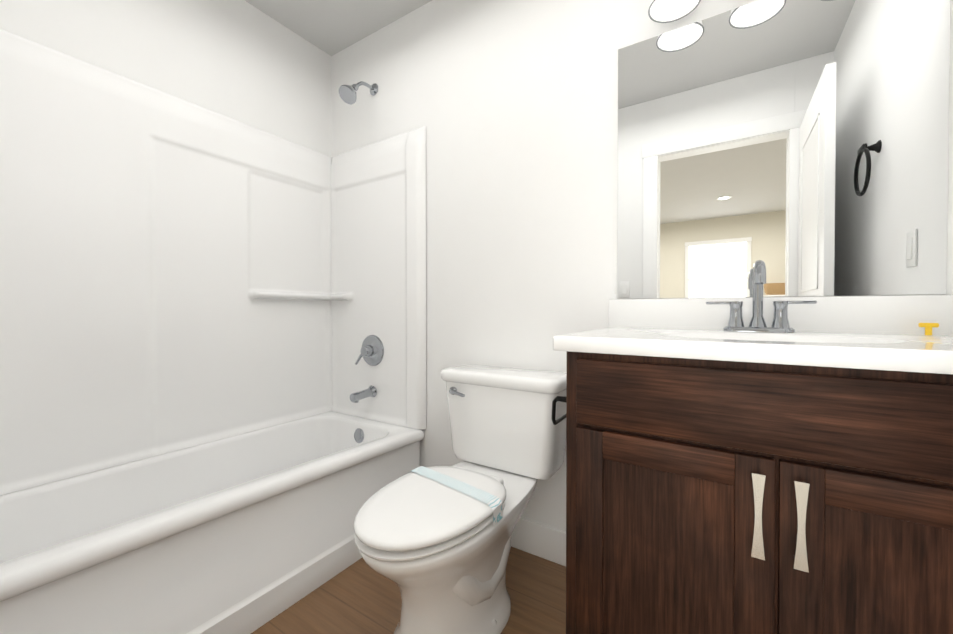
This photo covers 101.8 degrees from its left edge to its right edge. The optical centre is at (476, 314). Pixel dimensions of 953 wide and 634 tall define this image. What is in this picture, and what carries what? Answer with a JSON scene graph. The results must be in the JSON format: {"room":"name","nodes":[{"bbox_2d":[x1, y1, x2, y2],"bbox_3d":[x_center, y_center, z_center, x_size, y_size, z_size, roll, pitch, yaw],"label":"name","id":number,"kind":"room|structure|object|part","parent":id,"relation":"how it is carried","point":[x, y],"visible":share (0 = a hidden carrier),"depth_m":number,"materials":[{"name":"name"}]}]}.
{"room":"bathroom","nodes":[
{"label":"bathroom","id":0,"kind":"room"},
{"bbox_2d":[0,0,331,156],"bbox_3d":[-1.321,-0.254,1.582,0.110,2.440,1.630,0,1,33],"label":"wall","id":1,"kind":"structure","parent":0,"point":[244,62],"depth_m":1.69,"materials":[{"name":"white paint"}]},
{"bbox_2d":[245,0,431,55],"bbox_3d":[-0.227,-1.507,0.931,2.640,0.080,1.740,0,1,33],"label":"ceiling","id":2,"kind":"structure","parent":0,"point":[331,27],"depth_m":1.92,"materials":[{"name":"paint"}]},
{"bbox_2d":[251,546,565,633],"bbox_3d":[-0.227,0.998,0.958,2.640,0.050,1.740,0,1,33],"label":"floor","id":3,"kind":"structure","parent":0,"point":[360,596],"depth_m":1.29,"materials":[{"name":"brown wood"}]},
{"bbox_2d":[0,29,425,633],"bbox_3d":[-0.946,-0.117,1.409,0.702,2.170,1.514,0,1,33],"label":"tub","id":4,"kind":"object","parent":3,"relation":"on","point":[212,371],"visible":0.98,"depth_m":1.47,"materials":[{"name":"white plastic"}]},
{"bbox_3d":[-0.582,0.409,1.981,0.064,0.068,0.141,0,1,33],"label":"spout","id":5,"kind":"part","parent":4,"relation":"part of","materials":[{"name":"silver metal"}]},
{"bbox_2d":[354,364,566,633],"bbox_3d":[-0.046,0.595,1.254,0.500,0.748,0.792,0,1,33],"label":"toilet","id":6,"kind":"object","parent":3,"relation":"on","point":[433,543],"visible":0.96,"depth_m":1.16,"materials":[{"name":"white ceramic"}]},
{"bbox_3d":[-0.135,0.570,1.116,0.354,0.014,0.465,0,1,33],"label":"seat","id":7,"kind":"part","parent":6,"relation":"part of","materials":[{"name":"white plastic"}]},
{"bbox_3d":[-0.133,0.539,1.117,0.360,0.028,0.469,0,1,33],"label":"lid","id":8,"kind":"part","parent":6,"relation":"part of","materials":[{"name":"white plastic"}]},
{"bbox_3d":[-0.076,0.299,1.489,0.079,0.032,0.026,0,1,33],"label":"flush lever","id":9,"kind":"part","parent":6,"relation":"part of","materials":[{"name":"silver metal"}]},
{"bbox_3d":[0.111,0.242,1.494,0.500,0.048,0.212,0,1,33],"label":"tank lid","id":10,"kind":"part","parent":6,"relation":"part of","materials":[{"name":"white ceramic"}]},
{"bbox_3d":[0.113,0.420,1.499,0.472,0.306,0.192,0,1,33],"label":"tank","id":11,"kind":"part","parent":6,"relation":"part of","materials":[{"name":"white ceramic"}]},
{"bbox_2d":[552,260,952,633],"bbox_3d":[0.670,0.414,0.932,0.881,1.118,0.575,0,1,33],"label":"bathroom vanity","id":12,"kind":"object","parent":3,"relation":"on","point":[757,462],"depth_m":0.75,"materials":[{"name":"brown wood"}]},
{"bbox_3d":[0.394,0.563,0.817,0.372,0.593,0.018,0,1,33],"label":"door","id":13,"kind":"part","parent":12,"relation":"part of","materials":[{"name":"brown wood"}]},
{"bbox_2d":[553,295,952,373],"bbox_3d":[0.689,0.070,0.930,0.852,0.234,0.552,0,1,33],"label":"countertop","id":14,"kind":"structure","parent":12,"relation":"on","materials":[{"name":"white stone"}]},
{"bbox_2d":[706,260,816,332],"bbox_3d":[0.773,-0.048,1.061,0.252,0.196,0.131,0,1,33],"label":"faucet","id":15,"kind":"object","parent":14,"relation":"on","point":[780,323],"depth_m":1.08,"materials":[{"name":"silver metal"}]},
{"bbox_3d":[0.514,0.363,0.708,0.020,0.152,0.030,0,1,33],"label":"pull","id":16,"kind":"part","parent":12,"relation":"part of","materials":[{"name":"silver metal"}]},
{"bbox_3d":[0.553,0.182,0.710,0.750,0.150,0.018,0,1,33],"label":"drawer","id":17,"kind":"part","parent":12,"relation":"part of","materials":[{"name":"brown wood"}]},
{"bbox_3d":[0.565,0.364,0.675,0.020,0.152,0.030,0,1,33],"label":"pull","id":18,"kind":"part","parent":12,"relation":"part of","materials":[{"name":"silver metal"}]},
{"bbox_3d":[0.712,0.565,0.612,0.372,0.593,0.018,0,1,33],"label":"door","id":19,"kind":"part","parent":12,"relation":"part of","materials":[{"name":"brown wood"}]},
{"bbox_3d":[1.089,0.036,0.932,0.032,0.030,0.012,0,1,33],"label":"yellow cap","id":20,"kind":"part","parent":12,"relation":"part of","materials":[{"name":"yellow plastic"}]},
{"bbox_2d":[331,0,952,531],"bbox_3d":[0.214,-0.255,1.630,2.640,2.440,0.110,0,1,33],"label":"wall","id":21,"kind":"structure","parent":0,"point":[511,106],"depth_m":1.61,"materials":[{"name":"white paint"}]},
{"bbox_2d":[511,517,565,565],"bbox_3d":[0.133,0.900,1.621,0.863,0.130,0.013,0,1,33],"label":"baseboard","id":22,"kind":"structure","parent":21,"relation":"attached to","point":[540,540],"depth_m":1.52,"materials":[{"name":"white paint"}]},
{"bbox_2d":[648,0,700,22],"bbox_3d":[0.794,-1.071,1.082,0.620,0.246,0.163,0,1,33],"label":"shade","id":23,"kind":"object","parent":21,"relation":"attached to","point":[663,11],"visible":1,"depth_m":1.25,"materials":[{"name":"white glass"}]},
{"bbox_2d":[617,0,949,298],"bbox_3d":[0.829,-0.491,1.160,0.780,0.878,0.006,0,1,33],"label":"mirror","id":24,"kind":"object","parent":21,"relation":"attached to","point":[799,147],"visible":1,"depth_m":1.11,"materials":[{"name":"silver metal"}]}
]}

